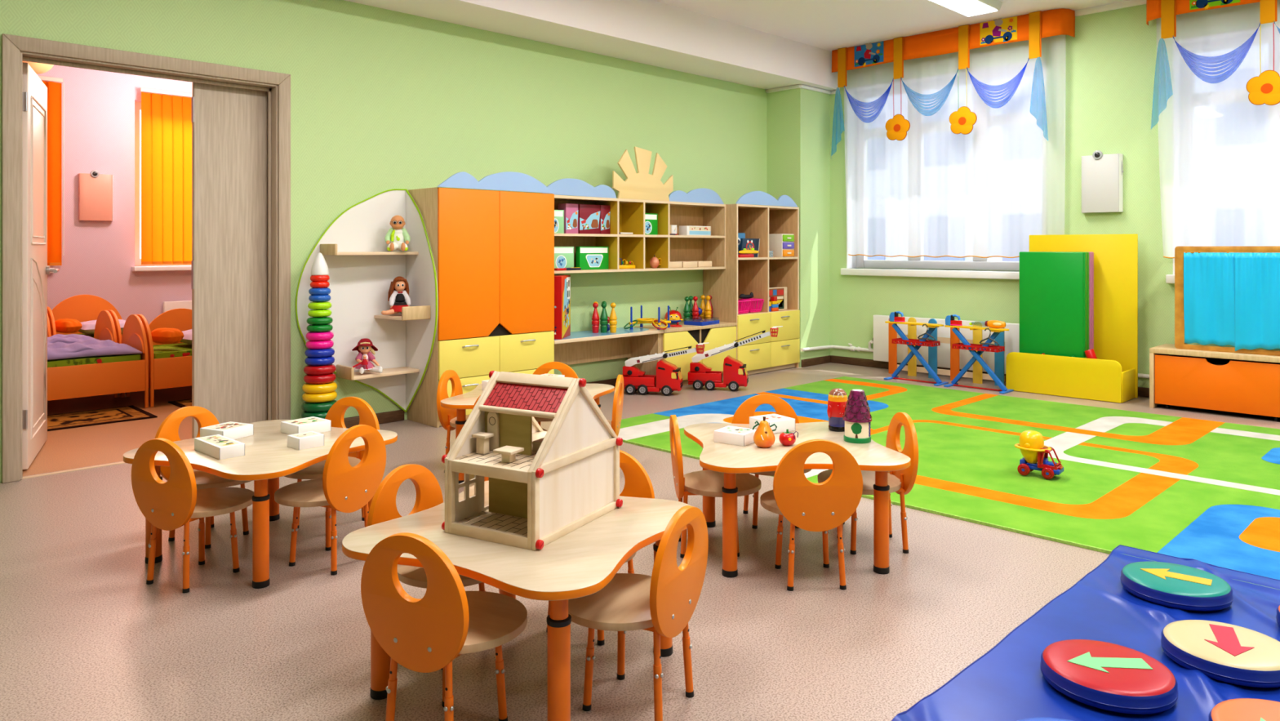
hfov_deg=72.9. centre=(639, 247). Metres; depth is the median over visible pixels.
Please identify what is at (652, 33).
ceiling beam
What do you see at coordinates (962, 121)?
flower
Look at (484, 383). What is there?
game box
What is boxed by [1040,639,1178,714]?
cushion
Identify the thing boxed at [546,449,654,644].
child chair
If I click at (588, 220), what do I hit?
print
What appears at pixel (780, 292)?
puzzle
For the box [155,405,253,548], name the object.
child chair
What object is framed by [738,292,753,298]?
animal
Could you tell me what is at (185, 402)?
rug
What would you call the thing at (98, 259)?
wall
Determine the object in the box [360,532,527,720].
child chair
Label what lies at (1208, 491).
carpet
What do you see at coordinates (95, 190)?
air purifier
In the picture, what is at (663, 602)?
child chair
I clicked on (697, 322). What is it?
case
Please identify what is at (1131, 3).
trim
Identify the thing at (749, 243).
print
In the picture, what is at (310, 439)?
game box
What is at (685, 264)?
wooden tray
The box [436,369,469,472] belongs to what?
child chair
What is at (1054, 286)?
mat
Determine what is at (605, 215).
print
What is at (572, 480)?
dollhouse
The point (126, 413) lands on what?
rug
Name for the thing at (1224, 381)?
chest
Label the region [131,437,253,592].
child chair
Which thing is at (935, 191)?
sheer curtain
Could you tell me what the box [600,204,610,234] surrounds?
box
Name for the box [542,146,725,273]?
wall shelf
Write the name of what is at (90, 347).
quilt
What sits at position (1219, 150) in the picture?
sheer curtain
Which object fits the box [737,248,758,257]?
toy
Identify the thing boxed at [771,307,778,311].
block
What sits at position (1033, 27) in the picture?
valance
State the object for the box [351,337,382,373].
doll
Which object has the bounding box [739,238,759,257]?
storybook
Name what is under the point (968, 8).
ceiling lamp
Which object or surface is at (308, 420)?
print
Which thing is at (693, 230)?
print
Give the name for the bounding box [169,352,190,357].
print
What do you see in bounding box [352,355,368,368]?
doll
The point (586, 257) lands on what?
box
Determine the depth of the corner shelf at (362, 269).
5.83 m
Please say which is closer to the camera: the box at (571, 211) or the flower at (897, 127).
the box at (571, 211)
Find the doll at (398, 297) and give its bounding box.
[381,275,410,315]
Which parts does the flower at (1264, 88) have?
flower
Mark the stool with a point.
(482, 437)
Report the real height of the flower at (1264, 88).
0.585 m
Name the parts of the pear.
string arm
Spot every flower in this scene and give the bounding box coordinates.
[885,79,910,140]
[949,69,977,134]
[1245,22,1279,105]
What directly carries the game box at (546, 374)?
on the table at (461, 402)
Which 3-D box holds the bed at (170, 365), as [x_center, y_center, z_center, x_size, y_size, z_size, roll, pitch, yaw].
[-3.396,0.855,7.243,1.430,0.690,0.660,0,0,-45]
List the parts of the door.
moulding, handle, latch plate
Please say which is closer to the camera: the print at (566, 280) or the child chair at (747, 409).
the child chair at (747, 409)
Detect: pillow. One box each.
[78,319,125,334]
[180,328,191,344]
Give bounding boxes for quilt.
[47,333,100,343]
[47,338,142,359]
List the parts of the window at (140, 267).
sill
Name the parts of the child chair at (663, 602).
leg, seat, leg, seat frame, leg, backrest, leg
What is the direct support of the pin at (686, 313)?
on the countertop
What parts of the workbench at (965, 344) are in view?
cross rod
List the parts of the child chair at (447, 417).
leg, backrest, seat frame, seat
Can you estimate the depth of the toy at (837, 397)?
3.67 m
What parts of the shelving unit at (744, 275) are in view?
panel, drawer, drawer, drawer, drawer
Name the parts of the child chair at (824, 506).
seat, leg, leg, backrest, leg, leg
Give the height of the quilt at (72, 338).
0.094 m
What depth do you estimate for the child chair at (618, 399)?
4.48 m
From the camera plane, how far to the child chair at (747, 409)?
3.93 m
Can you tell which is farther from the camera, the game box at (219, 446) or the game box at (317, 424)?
the game box at (317, 424)
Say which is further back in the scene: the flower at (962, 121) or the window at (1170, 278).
the flower at (962, 121)
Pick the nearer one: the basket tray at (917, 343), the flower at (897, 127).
the basket tray at (917, 343)
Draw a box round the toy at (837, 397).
[826,387,847,431]
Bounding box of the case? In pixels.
[684,319,719,325]
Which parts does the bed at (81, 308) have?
mattress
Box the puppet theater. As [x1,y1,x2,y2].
[1174,245,1279,355]
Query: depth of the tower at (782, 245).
8.56 m
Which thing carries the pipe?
attached to the wall at (1111, 57)
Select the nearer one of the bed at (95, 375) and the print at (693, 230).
the bed at (95, 375)
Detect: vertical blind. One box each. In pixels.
[38,75,63,265]
[139,87,191,264]
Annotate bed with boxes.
[47,294,122,337]
[47,314,51,337]
[47,314,148,408]
[93,310,117,397]
[107,310,121,396]
[125,308,191,407]
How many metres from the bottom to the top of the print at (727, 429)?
0.001 m
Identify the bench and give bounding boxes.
[532,437,543,452]
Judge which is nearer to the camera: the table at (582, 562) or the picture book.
the table at (582, 562)
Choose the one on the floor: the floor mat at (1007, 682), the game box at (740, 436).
the floor mat at (1007, 682)
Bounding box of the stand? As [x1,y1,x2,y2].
[628,305,671,329]
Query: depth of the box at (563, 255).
6.79 m
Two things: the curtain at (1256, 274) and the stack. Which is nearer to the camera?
the curtain at (1256, 274)
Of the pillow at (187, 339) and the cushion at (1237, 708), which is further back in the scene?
the pillow at (187, 339)
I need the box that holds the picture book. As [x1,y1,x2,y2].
[737,232,745,254]
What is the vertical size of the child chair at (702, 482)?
0.532 m
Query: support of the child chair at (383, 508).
on the floor
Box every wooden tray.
[669,261,682,267]
[679,261,697,267]
[697,261,711,266]
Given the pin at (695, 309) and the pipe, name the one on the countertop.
the pin at (695, 309)
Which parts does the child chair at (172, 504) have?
leg, backrest, leg, seat frame, leg, seat, leg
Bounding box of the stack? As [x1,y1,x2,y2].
[768,250,773,257]
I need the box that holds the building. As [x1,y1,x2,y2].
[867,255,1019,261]
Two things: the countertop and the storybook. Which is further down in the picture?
the countertop
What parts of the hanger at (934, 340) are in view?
hanger frame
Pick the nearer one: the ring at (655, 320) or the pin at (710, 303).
the ring at (655, 320)
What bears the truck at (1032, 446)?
on the carpet at (1208, 491)
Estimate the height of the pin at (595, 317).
0.244 m
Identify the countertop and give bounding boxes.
[632,321,736,333]
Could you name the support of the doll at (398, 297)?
on the corner shelf at (362, 269)
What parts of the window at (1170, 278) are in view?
sill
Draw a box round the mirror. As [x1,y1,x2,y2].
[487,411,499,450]
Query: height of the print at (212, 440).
0.001 m
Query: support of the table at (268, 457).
on the floor
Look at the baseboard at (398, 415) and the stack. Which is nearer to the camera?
the baseboard at (398, 415)
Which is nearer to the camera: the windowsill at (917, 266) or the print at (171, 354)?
the print at (171, 354)
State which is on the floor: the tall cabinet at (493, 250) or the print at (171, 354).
the tall cabinet at (493, 250)
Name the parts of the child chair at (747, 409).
leg, leg, backrest, seat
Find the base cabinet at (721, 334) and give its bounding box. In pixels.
[632,321,736,386]
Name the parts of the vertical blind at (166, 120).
blind rail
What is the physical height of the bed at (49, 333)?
0.680 m
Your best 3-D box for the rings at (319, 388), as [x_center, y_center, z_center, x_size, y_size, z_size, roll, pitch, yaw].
[-2.009,0.616,5.438,0.217,1.168,0.217,0,0,-31]
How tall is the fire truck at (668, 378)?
0.431 m
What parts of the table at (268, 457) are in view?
leg, leg, leg, leg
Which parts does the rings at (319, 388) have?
post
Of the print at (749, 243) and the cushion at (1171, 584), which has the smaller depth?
the cushion at (1171, 584)
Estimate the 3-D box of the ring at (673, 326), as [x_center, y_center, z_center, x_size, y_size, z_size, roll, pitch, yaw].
[0.313,0.686,7.576,0.111,0.011,0.111,0,0,-45]
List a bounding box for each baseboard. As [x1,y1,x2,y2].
[343,409,404,427]
[586,377,617,386]
[831,355,1149,397]
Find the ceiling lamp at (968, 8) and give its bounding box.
[928,0,1002,17]
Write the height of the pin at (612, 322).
0.244 m
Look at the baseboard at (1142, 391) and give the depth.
8.69 m
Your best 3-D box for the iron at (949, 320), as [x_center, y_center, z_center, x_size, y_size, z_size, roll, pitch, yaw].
[2.724,0.628,7.507,0.068,0.097,0.137,0,0,-45]
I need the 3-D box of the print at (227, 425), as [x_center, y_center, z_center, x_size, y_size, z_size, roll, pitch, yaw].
[-1.700,0.734,3.566,0.113,0.001,0.125,0,0,25]
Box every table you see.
[123,419,397,588]
[342,480,691,720]
[440,382,614,483]
[493,445,524,462]
[684,421,911,577]
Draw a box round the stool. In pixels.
[471,431,493,453]
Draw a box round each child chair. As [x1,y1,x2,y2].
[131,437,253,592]
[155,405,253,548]
[274,424,386,574]
[284,396,379,530]
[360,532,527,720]
[367,463,485,669]
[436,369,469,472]
[471,395,546,480]
[533,361,578,426]
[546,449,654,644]
[568,505,708,720]
[607,374,623,436]
[669,414,760,557]
[731,394,811,528]
[760,439,862,591]
[817,412,918,554]
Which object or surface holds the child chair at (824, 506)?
on the floor
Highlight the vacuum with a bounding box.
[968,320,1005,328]
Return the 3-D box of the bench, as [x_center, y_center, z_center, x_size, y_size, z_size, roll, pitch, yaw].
[-0.255,0.541,2.476,0.066,0.075,0.090,0,0,29]
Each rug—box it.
[47,404,157,431]
[168,398,191,407]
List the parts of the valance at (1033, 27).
print panel, print panel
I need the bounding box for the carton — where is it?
[669,225,676,233]
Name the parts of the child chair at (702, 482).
backrest, leg, seat frame, seat, leg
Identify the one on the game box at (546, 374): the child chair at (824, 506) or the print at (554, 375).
the print at (554, 375)
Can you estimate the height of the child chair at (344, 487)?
0.532 m
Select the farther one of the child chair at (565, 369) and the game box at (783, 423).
the child chair at (565, 369)
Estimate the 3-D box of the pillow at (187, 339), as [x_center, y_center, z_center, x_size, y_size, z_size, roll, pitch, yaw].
[-3.510,0.725,7.116,0.440,0.122,0.520,0,0,41]
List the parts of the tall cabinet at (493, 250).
drawer, door, drawer, handle, handle, drawer, door, handle, drawer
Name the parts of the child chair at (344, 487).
leg, seat, seat frame, leg, leg, backrest, leg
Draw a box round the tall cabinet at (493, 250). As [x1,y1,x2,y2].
[407,171,554,427]
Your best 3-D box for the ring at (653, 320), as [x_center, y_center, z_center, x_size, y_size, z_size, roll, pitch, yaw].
[0.169,0.639,7.291,0.135,0.072,0.118,0,0,-33]
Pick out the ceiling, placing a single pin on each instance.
(830, 25)
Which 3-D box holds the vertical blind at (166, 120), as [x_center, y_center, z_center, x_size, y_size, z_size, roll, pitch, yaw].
[-4.652,-0.745,9.646,1.629,1.850,0.040,0,0,-45]
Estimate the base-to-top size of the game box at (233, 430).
0.046 m
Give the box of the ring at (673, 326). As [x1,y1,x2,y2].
[670,324,682,327]
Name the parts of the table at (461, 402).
leg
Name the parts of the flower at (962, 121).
flower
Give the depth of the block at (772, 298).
8.42 m
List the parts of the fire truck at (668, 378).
black trim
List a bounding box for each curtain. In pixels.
[844,35,1066,257]
[1156,0,1279,258]
[1183,252,1235,346]
[1234,252,1279,351]
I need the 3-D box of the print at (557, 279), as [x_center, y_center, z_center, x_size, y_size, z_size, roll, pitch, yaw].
[-0.650,0.455,6.527,0.121,0.475,0.001,0,0,7]
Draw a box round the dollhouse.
[441,370,622,550]
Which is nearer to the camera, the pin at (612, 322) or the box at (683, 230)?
the pin at (612, 322)
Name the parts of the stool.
stool leg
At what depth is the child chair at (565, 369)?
5.05 m
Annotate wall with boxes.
[0,0,766,482]
[36,65,191,324]
[765,4,1279,387]
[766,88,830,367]
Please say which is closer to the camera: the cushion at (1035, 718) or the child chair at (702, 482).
the cushion at (1035, 718)
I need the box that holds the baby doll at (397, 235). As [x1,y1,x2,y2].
[384,215,410,251]
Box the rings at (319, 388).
[301,252,337,418]
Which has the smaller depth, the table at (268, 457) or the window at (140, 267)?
the table at (268, 457)
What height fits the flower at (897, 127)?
0.585 m
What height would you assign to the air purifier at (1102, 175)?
0.513 m
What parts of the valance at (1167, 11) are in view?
print panel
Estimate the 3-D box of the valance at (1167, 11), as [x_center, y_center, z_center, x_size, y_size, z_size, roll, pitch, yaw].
[4.774,-1.458,6.037,0.246,1.139,2.272,0,0,-45]
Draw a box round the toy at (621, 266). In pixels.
[618,257,635,268]
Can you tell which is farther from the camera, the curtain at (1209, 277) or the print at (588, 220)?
the print at (588, 220)
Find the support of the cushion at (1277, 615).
on the floor mat at (1007, 682)
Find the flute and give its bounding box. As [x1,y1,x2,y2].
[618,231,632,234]
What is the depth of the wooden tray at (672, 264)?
7.65 m
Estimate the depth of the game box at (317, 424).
3.64 m
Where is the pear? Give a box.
[751,416,777,448]
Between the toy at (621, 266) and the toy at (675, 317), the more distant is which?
the toy at (675, 317)
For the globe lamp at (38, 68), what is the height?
0.669 m
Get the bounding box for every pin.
[591,302,599,333]
[600,302,608,333]
[608,302,617,333]
[683,296,690,320]
[688,295,693,319]
[692,296,698,319]
[699,294,705,319]
[704,295,711,319]
[709,295,712,319]
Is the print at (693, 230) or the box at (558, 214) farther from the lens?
the print at (693, 230)
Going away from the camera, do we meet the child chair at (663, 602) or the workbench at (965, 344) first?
the child chair at (663, 602)
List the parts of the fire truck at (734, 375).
black trim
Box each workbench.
[884,320,948,386]
[943,324,1013,393]
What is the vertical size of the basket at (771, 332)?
0.071 m
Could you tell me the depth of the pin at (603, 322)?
7.02 m
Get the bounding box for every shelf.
[295,188,438,412]
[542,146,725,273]
[554,326,663,374]
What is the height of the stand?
0.191 m
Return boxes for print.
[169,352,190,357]
[198,435,239,446]
[204,422,247,430]
[285,417,326,425]
[292,431,319,437]
[543,373,561,376]
[552,275,561,339]
[562,276,570,337]
[565,210,577,230]
[579,211,599,230]
[600,211,610,230]
[688,226,711,235]
[719,426,753,433]
[746,240,754,249]
[752,413,791,421]
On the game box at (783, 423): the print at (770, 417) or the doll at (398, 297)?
the print at (770, 417)
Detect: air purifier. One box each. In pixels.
[78,169,113,221]
[1081,150,1124,213]
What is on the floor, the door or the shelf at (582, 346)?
the shelf at (582, 346)
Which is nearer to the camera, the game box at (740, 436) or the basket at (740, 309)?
the game box at (740, 436)
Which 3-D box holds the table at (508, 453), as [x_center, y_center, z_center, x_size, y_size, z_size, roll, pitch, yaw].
[-0.356,0.562,2.345,0.060,0.034,0.060,0,0,29]
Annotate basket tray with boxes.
[891,337,940,346]
[951,342,1004,352]
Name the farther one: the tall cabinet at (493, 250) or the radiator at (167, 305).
the radiator at (167, 305)
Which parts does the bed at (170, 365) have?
mattress, rail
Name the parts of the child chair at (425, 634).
leg, backrest, leg, leg, seat, leg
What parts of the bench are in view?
leg, seat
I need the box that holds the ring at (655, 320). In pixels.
[652,320,666,329]
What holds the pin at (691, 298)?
on the countertop
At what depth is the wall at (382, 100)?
6.14 m
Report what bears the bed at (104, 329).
on the floor
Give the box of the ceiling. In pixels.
[653,0,1130,51]
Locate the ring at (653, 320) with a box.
[652,318,667,328]
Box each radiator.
[163,300,191,312]
[873,315,1019,373]
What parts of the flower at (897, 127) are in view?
flower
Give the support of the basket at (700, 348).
on the fire truck at (668, 378)
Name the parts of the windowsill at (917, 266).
sill, frame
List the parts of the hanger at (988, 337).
hanger frame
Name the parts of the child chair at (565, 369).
seat, backrest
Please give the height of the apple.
0.063 m
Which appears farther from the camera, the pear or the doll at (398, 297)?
the doll at (398, 297)
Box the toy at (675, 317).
[663,306,683,324]
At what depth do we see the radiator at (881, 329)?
8.08 m
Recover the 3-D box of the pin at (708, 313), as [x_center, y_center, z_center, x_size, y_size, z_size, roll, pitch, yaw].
[0.633,0.571,8.056,0.063,0.244,0.063,0,0,-45]
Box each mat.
[890,544,1279,720]
[1019,251,1088,357]
[1044,251,1093,349]
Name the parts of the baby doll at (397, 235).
lime trim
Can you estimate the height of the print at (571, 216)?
0.160 m
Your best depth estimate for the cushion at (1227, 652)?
2.44 m
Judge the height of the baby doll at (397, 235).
0.242 m
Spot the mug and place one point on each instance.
(654, 262)
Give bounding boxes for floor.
[0,362,1279,720]
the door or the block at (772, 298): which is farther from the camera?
the block at (772, 298)
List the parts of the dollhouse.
screw knob, screw knob, wall frame, corner post, screw knob, divider panel, divider panel, corner post, roof panel, screw knob, screw knob, corner post, wall frame, screw knob, screw knob, screw knob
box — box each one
[194,434,244,459]
[200,421,253,439]
[280,416,331,434]
[287,431,324,449]
[481,379,488,390]
[542,373,564,377]
[552,275,570,339]
[554,209,564,233]
[554,246,573,268]
[557,203,577,233]
[575,246,608,269]
[577,204,599,234]
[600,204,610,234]
[644,213,657,235]
[679,225,711,235]
[713,425,755,445]
[749,413,795,433]
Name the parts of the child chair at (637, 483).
leg, leg, seat, leg, backrest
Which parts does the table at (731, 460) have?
leg, leg, leg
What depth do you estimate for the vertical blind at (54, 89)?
8.54 m
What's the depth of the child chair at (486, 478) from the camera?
4.21 m
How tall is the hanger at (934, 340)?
0.148 m
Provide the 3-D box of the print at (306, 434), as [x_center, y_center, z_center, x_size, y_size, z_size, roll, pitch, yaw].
[-1.312,0.734,3.402,0.071,0.001,0.082,0,0,41]
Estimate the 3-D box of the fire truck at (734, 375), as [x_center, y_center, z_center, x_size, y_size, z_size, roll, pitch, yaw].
[0.803,0.927,7.299,0.791,0.547,0.173,0,0,12]
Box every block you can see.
[769,301,777,304]
[770,296,777,301]
[771,303,778,307]
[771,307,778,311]
[1084,348,1097,359]
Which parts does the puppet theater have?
curtain rod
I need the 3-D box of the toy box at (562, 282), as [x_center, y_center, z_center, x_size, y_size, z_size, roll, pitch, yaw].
[-0.629,0.455,6.691,0.122,0.475,0.332,0,0,7]
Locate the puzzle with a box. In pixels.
[768,286,786,310]
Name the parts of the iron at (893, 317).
iron handle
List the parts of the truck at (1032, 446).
cab seat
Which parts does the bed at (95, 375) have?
mattress, rail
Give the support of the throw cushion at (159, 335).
on the bed at (170, 365)
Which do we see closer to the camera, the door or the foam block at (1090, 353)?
the door
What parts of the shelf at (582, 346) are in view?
modesty panel, panel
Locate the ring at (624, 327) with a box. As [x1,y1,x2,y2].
[623,320,638,328]
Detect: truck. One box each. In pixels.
[622,342,709,395]
[688,325,782,391]
[1014,430,1063,479]
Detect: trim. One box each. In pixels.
[22,461,124,479]
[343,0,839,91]
[1075,0,1146,17]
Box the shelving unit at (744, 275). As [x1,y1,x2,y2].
[702,191,799,374]
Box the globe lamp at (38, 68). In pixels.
[22,61,53,74]
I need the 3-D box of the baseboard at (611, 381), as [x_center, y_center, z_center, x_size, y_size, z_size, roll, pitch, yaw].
[-0.495,1.163,7.162,1.140,0.075,0.016,0,0,-45]
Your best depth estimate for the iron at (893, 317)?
7.87 m
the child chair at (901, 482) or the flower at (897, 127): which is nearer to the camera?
the child chair at (901, 482)
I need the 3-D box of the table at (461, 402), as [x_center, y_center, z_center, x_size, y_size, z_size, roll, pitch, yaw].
[-0.579,0.990,4.633,0.783,0.420,0.783,0,0,11]
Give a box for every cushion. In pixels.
[54,319,82,333]
[151,328,183,343]
[1017,716,1073,720]
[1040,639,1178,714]
[1120,560,1233,610]
[1160,619,1279,687]
[1208,697,1279,720]
[1275,604,1279,626]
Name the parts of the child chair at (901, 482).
leg, seat, leg, seat frame, backrest, leg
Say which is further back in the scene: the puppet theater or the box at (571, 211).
the box at (571, 211)
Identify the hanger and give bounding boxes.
[917,324,935,341]
[979,328,999,346]
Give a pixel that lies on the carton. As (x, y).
(673, 228)
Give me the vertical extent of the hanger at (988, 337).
0.148 m
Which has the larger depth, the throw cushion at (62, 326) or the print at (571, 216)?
the throw cushion at (62, 326)
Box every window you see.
[131,102,191,271]
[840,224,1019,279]
[1165,257,1174,283]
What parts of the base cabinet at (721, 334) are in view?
door, door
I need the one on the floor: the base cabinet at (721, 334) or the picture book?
the base cabinet at (721, 334)
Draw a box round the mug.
[649,254,661,267]
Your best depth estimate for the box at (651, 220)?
7.49 m
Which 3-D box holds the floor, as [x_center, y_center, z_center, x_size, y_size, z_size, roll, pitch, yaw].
[-0.591,1.250,3.926,11.700,0.100,14.400,0,0,-45]
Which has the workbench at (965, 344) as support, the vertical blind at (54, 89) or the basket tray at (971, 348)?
the basket tray at (971, 348)
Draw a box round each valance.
[831,8,1075,159]
[1146,0,1279,128]
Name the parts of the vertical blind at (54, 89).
blind rail, cord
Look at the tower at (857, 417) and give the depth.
3.46 m
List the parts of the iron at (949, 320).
iron handle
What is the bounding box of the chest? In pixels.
[1149,343,1279,421]
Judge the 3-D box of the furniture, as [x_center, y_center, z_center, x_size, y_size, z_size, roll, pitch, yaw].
[3.519,0.546,7.090,0.350,1.304,0.901,0,0,-45]
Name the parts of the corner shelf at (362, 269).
edge trim, panel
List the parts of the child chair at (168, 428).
leg, backrest, leg, leg, seat, leg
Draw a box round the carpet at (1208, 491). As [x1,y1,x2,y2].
[617,376,1279,589]
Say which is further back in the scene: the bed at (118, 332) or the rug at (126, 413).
the bed at (118, 332)
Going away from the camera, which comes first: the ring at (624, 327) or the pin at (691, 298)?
the ring at (624, 327)
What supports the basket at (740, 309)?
in the shelving unit at (744, 275)
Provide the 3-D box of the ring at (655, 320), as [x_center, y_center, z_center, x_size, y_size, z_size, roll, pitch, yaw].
[0.165,0.652,7.290,0.135,0.072,0.118,0,0,-33]
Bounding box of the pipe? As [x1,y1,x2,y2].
[800,337,1149,378]
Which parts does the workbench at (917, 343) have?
cross rod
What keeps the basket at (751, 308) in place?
in the shelving unit at (744, 275)
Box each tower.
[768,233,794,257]
[842,389,871,443]
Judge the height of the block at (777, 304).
0.032 m
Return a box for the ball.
[697,307,702,315]
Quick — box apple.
[778,429,798,445]
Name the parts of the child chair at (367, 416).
leg, seat, backrest, seat frame, leg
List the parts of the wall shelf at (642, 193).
panel, panel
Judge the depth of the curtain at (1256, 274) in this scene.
6.09 m
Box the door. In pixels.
[1,33,290,483]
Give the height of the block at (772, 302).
0.030 m
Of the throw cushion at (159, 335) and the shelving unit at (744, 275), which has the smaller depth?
the throw cushion at (159, 335)
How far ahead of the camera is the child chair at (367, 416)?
3.83 m
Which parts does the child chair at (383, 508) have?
backrest, seat, leg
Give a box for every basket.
[695,344,705,353]
[737,299,751,313]
[739,297,764,312]
[769,327,778,337]
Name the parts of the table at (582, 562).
leg, leg, leg, leg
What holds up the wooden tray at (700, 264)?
on the wall shelf at (642, 193)
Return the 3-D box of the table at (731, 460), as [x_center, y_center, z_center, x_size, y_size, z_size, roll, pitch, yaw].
[0.596,0.990,3.477,0.783,0.420,0.783,0,0,-3]
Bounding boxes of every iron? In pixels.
[888,311,905,321]
[945,314,962,325]
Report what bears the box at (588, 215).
on the wall shelf at (642, 193)
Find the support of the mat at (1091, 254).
in the furniture
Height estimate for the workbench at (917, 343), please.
0.523 m
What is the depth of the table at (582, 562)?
2.22 m
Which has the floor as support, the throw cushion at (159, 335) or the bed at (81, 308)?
the bed at (81, 308)

